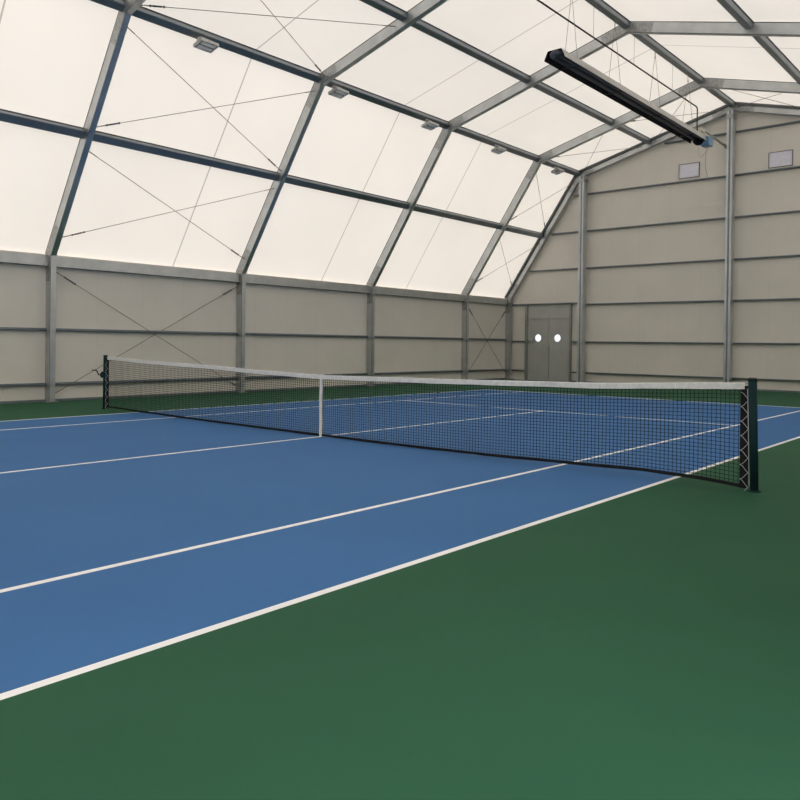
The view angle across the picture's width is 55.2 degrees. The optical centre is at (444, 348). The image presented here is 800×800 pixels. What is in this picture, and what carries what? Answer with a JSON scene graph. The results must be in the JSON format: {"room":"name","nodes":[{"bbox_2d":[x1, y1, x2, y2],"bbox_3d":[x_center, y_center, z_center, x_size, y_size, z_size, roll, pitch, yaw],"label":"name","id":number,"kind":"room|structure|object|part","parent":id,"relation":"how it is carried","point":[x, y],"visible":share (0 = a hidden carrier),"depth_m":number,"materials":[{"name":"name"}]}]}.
{"room":"sports hall","nodes":[
{"label":"sports hall","id":0,"kind":"room"},
{"bbox_2d":[0,250,505,400],"bbox_3d":[-9.080,-0.469,17.382,0.085,3.350,37.120,1,0,39],"label":"wall","id":1,"kind":"structure","parent":0,"point":[155,303],"depth_m":20.61,"materials":[{"name":"beige metal"}]},
{"bbox_2d":[0,383,45,386],"bbox_3d":[-10.642,0.799,15.343,0.085,0.070,5.014,1,0,39],"label":"wall rail","id":2,"kind":"object","parent":1,"relation":"attached to","point":[15,384],"visible":1,"depth_m":16.88,"materials":[{"name":"metal"}]},
{"bbox_2d":[0,327,46,330],"bbox_3d":[-10.626,-0.441,15.335,0.085,0.070,5.014,1,0,39],"label":"wall rail","id":3,"kind":"object","parent":1,"relation":"attached to","point":[1,328],"visible":1,"depth_m":16.86,"materials":[{"name":"metal"}]},
{"bbox_2d":[55,377,236,385],"bbox_3d":[-7.407,0.816,19.342,0.085,0.070,5.025,1,0,39],"label":"wall rail","id":4,"kind":"object","parent":1,"relation":"attached to","point":[218,378],"visible":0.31,"depth_m":18.89,"materials":[{"name":"metal"}]},
{"bbox_2d":[56,328,237,334],"bbox_3d":[-7.392,-0.424,19.335,0.085,0.070,5.025,1,0,39],"label":"wall rail","id":5,"kind":"object","parent":1,"relation":"attached to","point":[57,329],"visible":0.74,"depth_m":19.04,"materials":[{"name":"metal"}]},
{"bbox_2d":[0,378,504,403],"bbox_3d":[-9.059,1.179,17.351,0.030,0.055,37.110,1,0,39],"label":"baseboard","id":6,"kind":"structure","parent":1,"relation":"attached to","point":[169,394],"depth_m":19.78,"materials":[{"name":"metal"}]},
{"bbox_2d":[245,333,367,337],"bbox_3d":[-4.154,-0.407,23.338,0.085,0.070,5.025,1,0,39],"label":"wall rail","id":7,"kind":"object","parent":1,"relation":"attached to","point":[260,334],"visible":0.98,"depth_m":23.20,"materials":[{"name":"metal"}]},
{"bbox_2d":[246,373,367,378],"bbox_3d":[-4.170,0.833,23.346,0.085,0.070,5.025,1,0,39],"label":"wall rail","id":8,"kind":"object","parent":1,"relation":"attached to","point":[346,374],"visible":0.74,"depth_m":23.82,"materials":[{"name":"metal"}]},
{"bbox_2d":[374,370,462,374],"bbox_3d":[-0.932,0.850,27.349,0.085,0.070,5.024,1,0,39],"label":"wall rail","id":9,"kind":"object","parent":1,"relation":"attached to","point":[413,372],"visible":1,"depth_m":27.18,"materials":[{"name":"metal"}]},
{"bbox_2d":[375,336,462,339],"bbox_3d":[-0.917,-0.390,27.342,0.085,0.070,5.024,1,0,39],"label":"wall rail","id":10,"kind":"object","parent":1,"relation":"attached to","point":[375,336],"visible":1,"depth_m":27.20,"materials":[{"name":"metal"}]},
{"bbox_2d":[468,369,505,371],"bbox_3d":[1.616,0.864,30.500,0.085,0.070,2.834,1,0,39],"label":"wall rail","id":11,"kind":"object","parent":1,"relation":"attached to","point":[479,369],"visible":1,"depth_m":30.55,"materials":[{"name":"metal"}]},
{"bbox_2d":[469,338,506,340],"bbox_3d":[1.632,-0.376,30.493,0.085,0.070,2.834,1,0,39],"label":"wall rail","id":12,"kind":"object","parent":1,"relation":"attached to","point":[469,338],"visible":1,"depth_m":30.36,"materials":[{"name":"metal"}]},
{"bbox_2d":[0,379,799,799],"bbox_3d":[-1.881,1.390,11.552,18.680,0.120,37.320,1,0,39],"label":"floor","id":13,"kind":"structure","parent":0,"point":[190,609],"depth_m":4.18,"materials":[{"name":"green plastic"}]},
{"bbox_2d":[42,0,145,402],"bbox_3d":[-1.816,-3.540,11.528,18.550,9.742,0.260,1,0,39],"label":"frame","id":14,"kind":"object","parent":13,"relation":"on","point":[123,18],"visible":0.97,"depth_m":16.52,"materials":[{"name":"metal"}]},
{"bbox_2d":[0,251,48,266],"bbox_3d":[-10.569,-1.989,15.296,0.107,0.252,5.014,1,0,39],"label":"beam","id":15,"kind":"structure","parent":14,"relation":"attached to","point":[5,257],"depth_m":16.82,"materials":[{"name":"metal"}]},
{"bbox_2d":[0,109,85,138],"bbox_3d":[-9.275,-4.587,14.261,0.230,0.242,5.014,1,0,39],"label":"purlin","id":16,"kind":"object","parent":14,"relation":"attached to","point":[7,116],"visible":1,"depth_m":15.49,"materials":[{"name":"metal"}]},
{"bbox_2d":[90,0,125,11],"bbox_3d":[-8.004,-6.835,13.243,0.242,0.231,5.014,1,0,39],"label":"purlin","id":17,"kind":"object","parent":14,"relation":"attached to","point":[119,5],"visible":1,"depth_m":14.99,"materials":[{"name":"metal"}]},
{"bbox_2d":[56,272,237,386],"bbox_3d":[-7.339,-0.355,19.292,0.044,2.860,5.058,1,0,39],"label":"cable","id":18,"kind":"object","parent":14,"relation":"attached to","point":[56,272],"visible":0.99,"depth_m":18.72,"materials":[{"name":"metal"}]},
{"bbox_2d":[55,285,238,393],"bbox_3d":[-7.339,-0.355,19.292,0.044,2.860,5.058,1,0,39],"label":"cable","id":19,"kind":"object","parent":14,"relation":"attached to","point":[238,285],"visible":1,"depth_m":19.33,"materials":[{"name":"metal"}]},
{"bbox_2d":[56,256,239,282],"bbox_3d":[-7.335,-1.972,19.296,0.107,0.252,5.025,1,0,39],"label":"beam","id":20,"kind":"structure","parent":14,"relation":"attached to","point":[61,262],"depth_m":19.00,"materials":[{"name":"metal"}]},
{"bbox_2d":[89,151,244,259],"bbox_3d":[-6.628,-3.378,18.730,0.044,1.834,5.208,1,0,25],"label":"cable","id":21,"kind":"object","parent":14,"relation":"attached to","point":[89,151],"visible":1,"depth_m":18.46,"materials":[{"name":"metal"}]},
{"bbox_2d":[62,188,273,237],"bbox_3d":[-6.628,-3.378,18.730,5.208,1.834,0.044,0,0,-37],"label":"cable","id":22,"kind":"object","parent":14,"relation":"attached to","point":[272,188],"visible":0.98,"depth_m":18.39,"materials":[{"name":"metal"}]},
{"bbox_2d":[128,27,281,171],"bbox_3d":[-5.392,-5.609,17.740,0.044,1.883,5.217,1,0,25],"label":"cable","id":23,"kind":"object","parent":14,"relation":"attached to","point":[128,27],"visible":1,"depth_m":17.37,"materials":[{"name":"metal"}]},
{"bbox_2d":[97,90,314,126],"bbox_3d":[-5.392,-5.609,17.740,5.217,1.883,0.044,0,0,-37],"label":"cable","id":24,"kind":"object","parent":14,"relation":"attached to","point":[314,90],"visible":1,"depth_m":17.42,"materials":[{"name":"metal"}]},
{"bbox_2d":[131,6,321,82],"bbox_3d":[-4.770,-6.817,17.242,0.242,0.231,5.025,1,0,39],"label":"purlin","id":25,"kind":"object","parent":14,"relation":"attached to","point":[146,14],"visible":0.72,"depth_m":17.00,"materials":[{"name":"metal"}]},
{"bbox_2d":[193,36,218,52],"bbox_3d":[-5.182,-6.636,16.545,0.330,0.255,0.475,1,0,39],"label":"floodlight","id":26,"kind":"object","parent":25,"relation":"attached to","point":[204,44],"visible":1,"depth_m":16.50,"materials":[{"name":"white metal"}]},
{"bbox_2d":[141,5,395,26],"bbox_3d":[-3.661,-7.128,16.346,5.588,0.655,0.044,1,0,-26],"label":"cable","id":27,"kind":"object","parent":14,"relation":"attached to","point":[141,5],"visible":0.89,"depth_m":16.14,"materials":[{"name":"metal"}]},
{"bbox_2d":[261,1,324,75],"bbox_3d":[-3.661,-7.128,16.346,0.044,0.655,5.588,1,0,14],"label":"cable","id":28,"kind":"object","parent":14,"relation":"attached to","point":[261,1],"visible":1,"depth_m":17.45,"materials":[{"name":"metal"}]},
{"bbox_2d":[92,355,107,408],"bbox_3d":[-7.143,0.684,15.782,0.467,1.112,0.130,1,0,31],"label":"net post","id":29,"kind":"object","parent":13,"relation":"on","point":[102,374],"visible":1,"depth_m":15.65,"materials":[{"name":"black metal"}]},
{"bbox_2d":[234,0,447,392],"bbox_3d":[1.422,-3.523,15.532,18.550,9.742,0.260,1,0,39],"label":"frame","id":30,"kind":"object","parent":13,"relation":"on","point":[424,7],"visible":0.86,"depth_m":19.73,"materials":[{"name":"metal"}]},
{"bbox_2d":[92,131,279,180],"bbox_3d":[-6.041,-4.570,18.260,0.230,0.242,5.025,1,0,39],"label":"purlin","id":31,"kind":"object","parent":30,"relation":"attached to","point":[101,137],"visible":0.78,"depth_m":17.94,"materials":[{"name":"metal"}]},
{"bbox_2d":[246,274,369,293],"bbox_3d":[-4.098,-1.955,23.299,0.107,0.252,5.025,1,0,39],"label":"beam","id":32,"kind":"structure","parent":30,"relation":"attached to","point":[250,279],"depth_m":23.08,"materials":[{"name":"metal"}]},
{"bbox_2d":[360,0,406,21],"bbox_3d":[-2.522,-7.568,15.427,0.231,0.193,5.025,1,0,39],"label":"purlin","id":33,"kind":"object","parent":30,"relation":"attached to","point":[384,6],"visible":1,"depth_m":16.89,"materials":[{"name":"metal"}]},
{"bbox_2d":[412,19,529,83],"bbox_3d":[0.716,-7.551,19.431,0.231,0.193,5.025,1,0,39],"label":"purlin","id":34,"kind":"object","parent":30,"relation":"attached to","point":[421,25],"visible":0.91,"depth_m":19.21,"materials":[{"name":"metal"}]},
{"bbox_2d":[585,0,630,28],"bbox_3d":[3.062,-8.276,17.537,0.221,0.150,5.025,1,0,39],"label":"purlin","id":35,"kind":"object","parent":30,"relation":"attached to","point":[602,6],"visible":1,"depth_m":18.70,"materials":[{"name":"metal"}]},
{"bbox_2d":[537,0,697,130],"bbox_3d":[3.066,-7.391,17.483,0.045,1.654,15.186,1,0,39],"label":"gas pipe","id":36,"kind":"object","parent":35,"relation":"hanging from","point":[541,2],"visible":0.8,"depth_m":19.10,"materials":[{"name":"metal"}]},
{"bbox_2d":[717,0,753,28],"bbox_3d":[5.427,-7.470,15.621,0.230,0.192,5.025,1,0,39],"label":"purlin","id":37,"kind":"object","parent":30,"relation":"attached to","point":[730,6],"visible":1,"depth_m":16.86,"materials":[{"name":"metal"}]},
{"bbox_2d":[576,175,587,381],"bbox_3d":[5.267,-2.657,29.337,0.320,7.945,0.360,1,0,39],"label":"post","id":38,"kind":"object","parent":13,"relation":"on","point":[582,229],"visible":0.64,"depth_m":29.26,"materials":[{"name":"metal"}]},
{"bbox_2d":[366,21,799,385],"bbox_3d":[4.660,-3.506,19.535,18.550,9.742,0.260,1,0,39],"label":"frame","id":39,"kind":"object","parent":13,"relation":"on","point":[768,29],"visible":0.84,"depth_m":21.34,"materials":[{"name":"metal"}]},
{"bbox_2d":[284,175,408,208],"bbox_3d":[-2.803,-4.553,22.264,0.230,0.242,5.025,1,0,39],"label":"purlin","id":40,"kind":"object","parent":39,"relation":"attached to","point":[294,180],"visible":1,"depth_m":22.03,"materials":[{"name":"metal"}]},
{"bbox_2d":[325,79,449,128],"bbox_3d":[-1.532,-6.800,21.246,0.242,0.231,5.025,1,0,39],"label":"purlin","id":41,"kind":"object","parent":39,"relation":"attached to","point":[355,91],"visible":0.91,"depth_m":21.05,"materials":[{"name":"metal"}]},
{"bbox_2d":[328,85,348,98],"bbox_3d":[-2.730,-6.623,19.578,0.330,0.255,0.475,1,0,39],"label":"floodlight","id":42,"kind":"object","parent":41,"relation":"attached to","point":[338,92],"visible":1,"depth_m":19.52,"materials":[{"name":"white metal"}]},
{"bbox_2d":[421,119,438,129],"bbox_3d":[-0.435,-6.611,22.416,0.330,0.255,0.475,1,0,39],"label":"floodlight","id":43,"kind":"object","parent":41,"relation":"attached to","point":[429,125],"visible":1,"depth_m":22.35,"materials":[{"name":"white metal"}]},
{"bbox_2d":[375,287,464,301],"bbox_3d":[-0.860,-1.938,27.303,0.107,0.252,5.024,1,0,39],"label":"beam","id":44,"kind":"structure","parent":39,"relation":"attached to","point":[378,290],"depth_m":27.13,"materials":[{"name":"metal"}]},
{"bbox_2d":[533,82,613,125],"bbox_3d":[3.954,-7.533,23.434,0.231,0.193,5.024,1,0,39],"label":"purlin","id":45,"kind":"object","parent":39,"relation":"attached to","point":[542,87],"visible":0.91,"depth_m":23.31,"materials":[{"name":"metal"}]},
{"bbox_2d":[631,34,703,83],"bbox_3d":[6.299,-8.259,21.541,0.221,0.150,5.024,1,0,39],"label":"purlin","id":46,"kind":"object","parent":39,"relation":"attached to","point":[645,39],"visible":0.91,"depth_m":21.50,"materials":[{"name":"metal"}]},
{"bbox_2d":[752,36,799,84],"bbox_3d":[8.664,-7.452,19.624,0.230,0.192,5.024,1,0,39],"label":"purlin","id":47,"kind":"object","parent":39,"relation":"attached to","point":[765,42],"visible":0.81,"depth_m":19.34,"materials":[{"name":"metal"}]},
{"bbox_2d":[461,78,799,379],"bbox_3d":[7.897,-3.489,23.538,18.550,9.742,0.260,1,0,39],"label":"frame","id":48,"kind":"object","parent":13,"relation":"on","point":[712,83],"visible":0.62,"depth_m":26.29,"materials":[{"name":"metal"}]},
{"bbox_2d":[413,204,501,229],"bbox_3d":[0.434,-4.536,26.267,0.230,0.242,5.024,1,0,39],"label":"purlin","id":49,"kind":"object","parent":48,"relation":"attached to","point":[418,208],"visible":1,"depth_m":26.09,"materials":[{"name":"metal"}]},
{"bbox_2d":[469,296,506,304],"bbox_3d":[1.670,-1.924,30.431,0.107,0.252,2.774,1,0,39],"label":"beam","id":50,"kind":"structure","parent":48,"relation":"attached to","point":[475,299],"depth_m":30.39,"materials":[{"name":"metal"}]},
{"bbox_2d":[469,309,506,374],"bbox_3d":[1.685,-0.306,30.450,0.044,2.856,2.871,1,0,39],"label":"cable","id":51,"kind":"object","parent":48,"relation":"attached to","point":[469,309],"visible":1,"depth_m":30.35,"materials":[{"name":"metal"}]},
{"bbox_2d":[468,307,507,371],"bbox_3d":[1.685,-0.306,30.450,0.044,2.856,2.871,1,0,39],"label":"cable","id":52,"kind":"object","parent":48,"relation":"attached to","point":[507,307],"visible":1,"depth_m":30.58,"materials":[{"name":"metal"}]},
{"bbox_2d":[452,126,539,161],"bbox_3d":[1.705,-6.783,25.249,0.242,0.231,5.024,1,0,39],"label":"purlin","id":53,"kind":"object","parent":48,"relation":"attached to","point":[461,130],"visible":0.97,"depth_m":25.01,"materials":[{"name":"metal"}]},
{"bbox_2d":[491,145,506,153],"bbox_3d":[1.778,-6.599,25.153,0.330,0.255,0.475,1,0,39],"label":"floodlight","id":54,"kind":"object","parent":53,"relation":"attached to","point":[498,150],"visible":1,"depth_m":25.09,"materials":[{"name":"white metal"}]},
{"bbox_2d":[477,243,539,281],"bbox_3d":[2.395,-3.330,29.889,3.130,1.832,0.044,1,0,-27],"label":"cable","id":55,"kind":"object","parent":48,"relation":"attached to","point":[539,243],"visible":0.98,"depth_m":29.86,"materials":[{"name":"metal"}]},
{"bbox_2d":[505,225,542,238],"bbox_3d":[2.964,-4.522,29.395,0.230,0.242,2.774,1,0,39],"label":"purlin","id":56,"kind":"object","parent":48,"relation":"attached to","point":[509,228],"visible":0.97,"depth_m":29.39,"materials":[{"name":"metal"}]},
{"bbox_2d":[536,173,545,232],"bbox_3d":[3.632,-5.561,28.898,0.044,1.882,3.144,1,0,15],"label":"cable","id":57,"kind":"object","parent":48,"relation":"attached to","point":[536,173],"visible":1,"depth_m":29.23,"materials":[{"name":"metal"}]},
{"bbox_2d":[511,182,573,219],"bbox_3d":[3.632,-5.561,28.898,3.144,1.882,0.044,1,0,-27],"label":"cable","id":58,"kind":"object","parent":48,"relation":"attached to","point":[573,182],"visible":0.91,"depth_m":28.90,"materials":[{"name":"metal"}]},
{"bbox_2d":[542,160,579,176],"bbox_3d":[4.234,-6.769,28.377,0.242,0.231,2.774,1,0,39],"label":"purlin","id":59,"kind":"object","parent":48,"relation":"attached to","point":[550,163],"visible":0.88,"depth_m":28.46,"materials":[{"name":"metal"}]},
{"bbox_2d":[551,166,563,174],"bbox_3d":[4.149,-6.586,28.084,0.330,0.255,0.475,1,0,39],"label":"floodlight","id":60,"kind":"object","parent":59,"relation":"attached to","point":[557,170],"visible":1,"depth_m":28.01,"materials":[{"name":"white metal"}]},
{"bbox_2d":[557,147,637,156],"bbox_3d":[5.363,-7.080,27.505,3.728,0.655,0.044,1,0,-11],"label":"cable","id":61,"kind":"object","parent":48,"relation":"attached to","point":[634,147],"visible":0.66,"depth_m":27.53,"materials":[{"name":"metal"}]},
{"bbox_2d":[616,125,650,143],"bbox_3d":[6.483,-7.520,26.562,0.231,0.193,2.774,1,0,39],"label":"purlin","id":62,"kind":"object","parent":48,"relation":"attached to","point":[625,129],"visible":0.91,"depth_m":26.61,"materials":[{"name":"metal"}]},
{"bbox_2d":[631,110,723,121],"bbox_3d":[7.647,-7.819,25.661,3.797,0.683,0.044,1,0,-10],"label":"cable","id":63,"kind":"object","parent":48,"relation":"attached to","point":[719,110],"visible":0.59,"depth_m":25.75,"materials":[{"name":"metal"}]},
{"bbox_2d":[704,88,735,106],"bbox_3d":[8.829,-8.245,24.669,0.221,0.150,2.774,1,0,39],"label":"purlin","id":64,"kind":"object","parent":48,"relation":"attached to","point":[718,93],"visible":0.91,"depth_m":24.87,"materials":[{"name":"metal"}]},
{"bbox_2d":[734,90,799,107],"bbox_3d":[9.982,-7.805,23.773,3.830,0.685,0.044,1,0,-9],"label":"cable","id":65,"kind":"object","parent":48,"relation":"attached to","point":[734,90],"visible":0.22,"depth_m":23.78,"materials":[{"name":"metal"}]},
{"bbox_2d":[505,102,799,378],"bbox_3d":[9.757,-3.479,25.838,18.550,9.742,0.260,1,0,39],"label":"frame","id":66,"kind":"object","parent":13,"relation":"on","point":[773,109],"visible":0.85,"depth_m":29.07,"materials":[{"name":"metal"}]},
{"bbox_2d":[721,110,736,389],"bbox_3d":[9.626,-3.320,25.815,0.320,9.422,0.360,1,0,39],"label":"post","id":67,"kind":"object","parent":13,"relation":"on","point":[731,117],"visible":0.94,"depth_m":25.73,"materials":[{"name":"metal"}]},
{"bbox_2d":[747,377,760,492],"bbox_3d":[3.065,0.852,7.554,0.140,1.128,0.130,1,0,39],"label":"net post","id":68,"kind":"object","parent":13,"relation":"on","point":[752,382],"visible":1,"depth_m":7.53,"materials":[{"name":"black metal"}]},
{"bbox_2d":[105,357,748,490],"bbox_3d":[-1.970,0.800,11.621,12.871,1.110,0.040,1,0,39],"label":"net","id":69,"kind":"object","parent":68,"relation":"attached to","point":[743,466],"visible":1,"depth_m":9.97,"materials":[{"name":"black fabric"}]},
{"bbox_3d":[2.982,0.936,7.601,0.089,1.009,0.009,1,0,43],"label":"lacing cord","id":70,"kind":"part","parent":69,"relation":"part of","materials":[{"name":"fabric"}]},
{"bbox_3d":[3.021,0.882,7.577,0.043,0.965,0.012,1,0,39],"label":"lacing rod","id":71,"kind":"part","parent":68,"relation":"part of","materials":[{"name":"metal"}]},
{"bbox_2d":[0,0,799,297],"bbox_3d":[-1.798,-5.219,11.514,18.670,6.417,37.320,1,0,39],"label":"ceiling","id":72,"kind":"structure","parent":0,"point":[52,52],"depth_m":19.29,"materials":[{"name":"white fabric"}]},
{"bbox_2d":[544,0,725,179],"bbox_3d":[6.093,-6.694,21.312,0.610,2.958,11.974,1,0,39],"label":"heater","id":73,"kind":"object","parent":72,"relation":"hanging from","point":[564,61],"visible":0.98,"depth_m":19.34,"materials":[{"name":"metal"}]},
{"bbox_3d":[2.850,-7.356,17.216,0.350,1.666,0.022,1,0,39],"label":"hanger chain","id":74,"kind":"part","parent":73,"relation":"part of","materials":[{"name":"metal"}]},
{"bbox_3d":[4.202,-7.349,18.888,0.350,1.666,0.022,1,0,39],"label":"hanger chain","id":75,"kind":"part","parent":73,"relation":"part of","materials":[{"name":"metal"}]},
{"bbox_3d":[5.711,-7.341,20.754,0.350,1.666,0.022,1,0,39],"label":"hanger chain","id":76,"kind":"part","parent":73,"relation":"part of","materials":[{"name":"metal"}]},
{"bbox_3d":[7.189,-7.333,22.581,0.350,1.666,0.022,1,0,39],"label":"hanger chain","id":77,"kind":"part","parent":73,"relation":"part of","materials":[{"name":"metal"}]},
{"bbox_3d":[7.740,-6.378,23.283,0.340,0.340,0.050,1,0,39],"label":"plate","id":78,"kind":"part","parent":73,"relation":"part of","materials":[{"name":"black metal"}]},
{"bbox_2d":[511,112,799,390],"bbox_3d":[9.879,-3.483,25.990,18.660,9.752,0.090,1,0,39],"label":"wall","id":79,"kind":"structure","parent":0,"point":[773,321],"depth_m":27.07,"materials":[{"name":"beige metal"}]},
{"bbox_2d":[512,302,576,305],"bbox_3d":[4.061,-1.790,30.571,3.199,0.058,0.092,1,0,39],"label":"rail","id":80,"kind":"object","parent":79,"relation":"attached to","point":[572,302],"visible":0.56,"depth_m":30.57,"materials":[{"name":"metal"}]},
{"bbox_2d":[524,304,571,381],"bbox_3d":[4.127,-0.250,30.531,2.130,3.090,0.140,1,0,39],"label":"door","id":81,"kind":"structure","parent":79,"relation":"in","point":[548,328],"depth_m":30.52,"materials":[{"name":"metal"}]},
{"bbox_3d":[3.781,-0.431,30.871,0.300,0.300,0.008,1,0,39],"label":"porthole pane","id":82,"kind":"part","parent":81,"relation":"part of","materials":[{"name":"white glass"}]},
{"bbox_3d":[4.168,-1.480,30.532,1.960,0.550,0.075,1,0,39],"label":"transom panel","id":83,"kind":"part","parent":81,"relation":"part of","materials":[{"name":"grey metal"}]},
{"bbox_3d":[4.481,-0.419,30.305,0.300,0.300,0.008,1,0,39],"label":"porthole pane","id":84,"kind":"part","parent":81,"relation":"part of","materials":[{"name":"white glass"}]},
{"bbox_2d":[529,268,577,271],"bbox_3d":[4.386,-3.130,30.313,2.405,0.058,0.092,1,0,39],"label":"rail","id":85,"kind":"object","parent":79,"relation":"attached to","point":[565,268],"visible":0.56,"depth_m":30.28,"materials":[{"name":"metal"}]},
{"bbox_2d":[551,231,577,234],"bbox_3d":[4.788,-4.553,29.995,1.418,0.058,0.092,1,0,39],"label":"rail","id":86,"kind":"object","parent":79,"relation":"attached to","point":[572,231],"visible":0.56,"depth_m":30.00,"materials":[{"name":"metal"}]},
{"bbox_2d":[585,372,722,378],"bbox_3d":[7.525,0.970,27.758,5.391,0.058,0.092,1,0,39],"label":"rail","id":87,"kind":"object","parent":79,"relation":"attached to","point":[585,372],"visible":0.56,"depth_m":27.67,"materials":[{"name":"metal"}]},
{"bbox_2d":[585,341,723,343],"bbox_3d":[7.540,-0.220,27.751,5.391,0.058,0.092,1,0,39],"label":"rail","id":88,"kind":"object","parent":79,"relation":"attached to","point":[585,341],"visible":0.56,"depth_m":27.37,"materials":[{"name":"metal"}]},
{"bbox_2d":[586,300,723,304],"bbox_3d":[7.558,-1.675,27.742,5.391,0.058,0.092,1,0,39],"label":"rail","id":89,"kind":"object","parent":79,"relation":"attached to","point":[699,300],"visible":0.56,"depth_m":27.63,"materials":[{"name":"metal"}]},
{"bbox_2d":[586,259,724,268],"bbox_3d":[7.576,-3.075,27.734,5.391,0.058,0.092,1,0,39],"label":"rail","id":90,"kind":"object","parent":79,"relation":"attached to","point":[715,259],"visible":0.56,"depth_m":27.59,"materials":[{"name":"metal"}]},
{"bbox_2d":[587,217,724,231],"bbox_3d":[7.593,-4.505,27.726,5.391,0.058,0.092,1,0,39],"label":"rail","id":91,"kind":"object","parent":79,"relation":"attached to","point":[721,218],"visible":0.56,"depth_m":27.58,"materials":[{"name":"metal"}]},
{"bbox_2d":[587,175,725,194],"bbox_3d":[7.611,-5.935,27.717,5.391,0.058,0.092,1,0,39],"label":"rail","id":92,"kind":"object","parent":79,"relation":"attached to","point":[724,176],"visible":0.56,"depth_m":27.59,"materials":[{"name":"metal"}]},
{"bbox_2d":[571,381,799,392],"bbox_3d":[10.943,1.385,25.031,15.410,0.055,0.030,1,0,39],"label":"baseboard","id":93,"kind":"structure","parent":79,"relation":"attached to","point":[571,381],"depth_m":25.29,"materials":[{"name":"metal"}]},
{"bbox_2d":[679,162,699,178],"bbox_3d":[8.626,-6.288,26.932,0.750,0.520,0.040,1,0,39],"label":"air vent","id":94,"kind":"object","parent":79,"relation":"in","point":[689,170],"visible":1,"depth_m":26.92,"materials":[{"name":"white metal"}]},
{"bbox_2d":[664,132,726,143],"bbox_3d":[8.824,-7.379,26.743,2.320,0.058,0.092,1,0,39],"label":"rail","id":95,"kind":"object","parent":79,"relation":"attached to","point":[725,133],"visible":0.44,"depth_m":27.07,"materials":[{"name":"metal"}]},
{"bbox_2d":[732,377,799,381],"bbox_3d":[13.264,1.068,23.116,8.964,0.058,0.092,1,0,39],"label":"rail","id":96,"kind":"object","parent":79,"relation":"attached to","point":[732,377],"visible":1,"depth_m":25.07,"materials":[{"name":"metal"}]},
{"bbox_2d":[733,298,799,300],"bbox_3d":[13.297,-1.576,23.101,8.964,0.058,0.092,1,0,39],"label":"rail","id":97,"kind":"object","parent":79,"relation":"attached to","point":[774,298],"visible":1,"depth_m":25.22,"materials":[{"name":"metal"}]},
{"bbox_2d":[733,342,799,344],"bbox_3d":[13.279,-0.121,23.109,8.964,0.058,0.092,1,0,39],"label":"rail","id":98,"kind":"object","parent":79,"relation":"attached to","point":[733,342],"visible":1,"depth_m":25.06,"materials":[{"name":"metal"}]},
{"bbox_2d":[734,210,799,217],"bbox_3d":[12.640,-4.418,23.644,7.183,0.058,0.092,1,0,39],"label":"rail","id":99,"kind":"object","parent":79,"relation":"attached to","point":[795,211],"visible":1,"depth_m":25.19,"materials":[{"name":"metal"}]},
{"bbox_2d":[734,254,799,259],"bbox_3d":[13.006,-2.982,23.342,8.170,0.058,0.092,1,0,39],"label":"rail","id":100,"kind":"object","parent":79,"relation":"attached to","point":[798,255],"visible":1,"depth_m":25.19,"materials":[{"name":"metal"}]},
{"bbox_2d":[735,166,799,175],"bbox_3d":[12.274,-5.854,23.946,6.197,0.058,0.092,1,0,39],"label":"rail","id":101,"kind":"object","parent":79,"relation":"attached to","point":[794,167],"visible":1,"depth_m":25.20,"materials":[{"name":"metal"}]},
{"bbox_2d":[736,120,799,132],"bbox_3d":[10.852,-7.344,25.103,2.490,0.058,0.092,1,0,39],"label":"rail","id":102,"kind":"object","parent":79,"relation":"attached to","point":[792,122],"visible":1,"depth_m":25.21,"materials":[{"name":"metal"}]},
{"bbox_2d":[768,149,792,168],"bbox_3d":[11.008,-6.217,25.005,0.760,0.520,0.040,1,0,39],"label":"air vent","id":103,"kind":"object","parent":79,"relation":"in","point":[784,158],"visible":1,"depth_m":25.00,"materials":[{"name":"white metal"}]}
]}

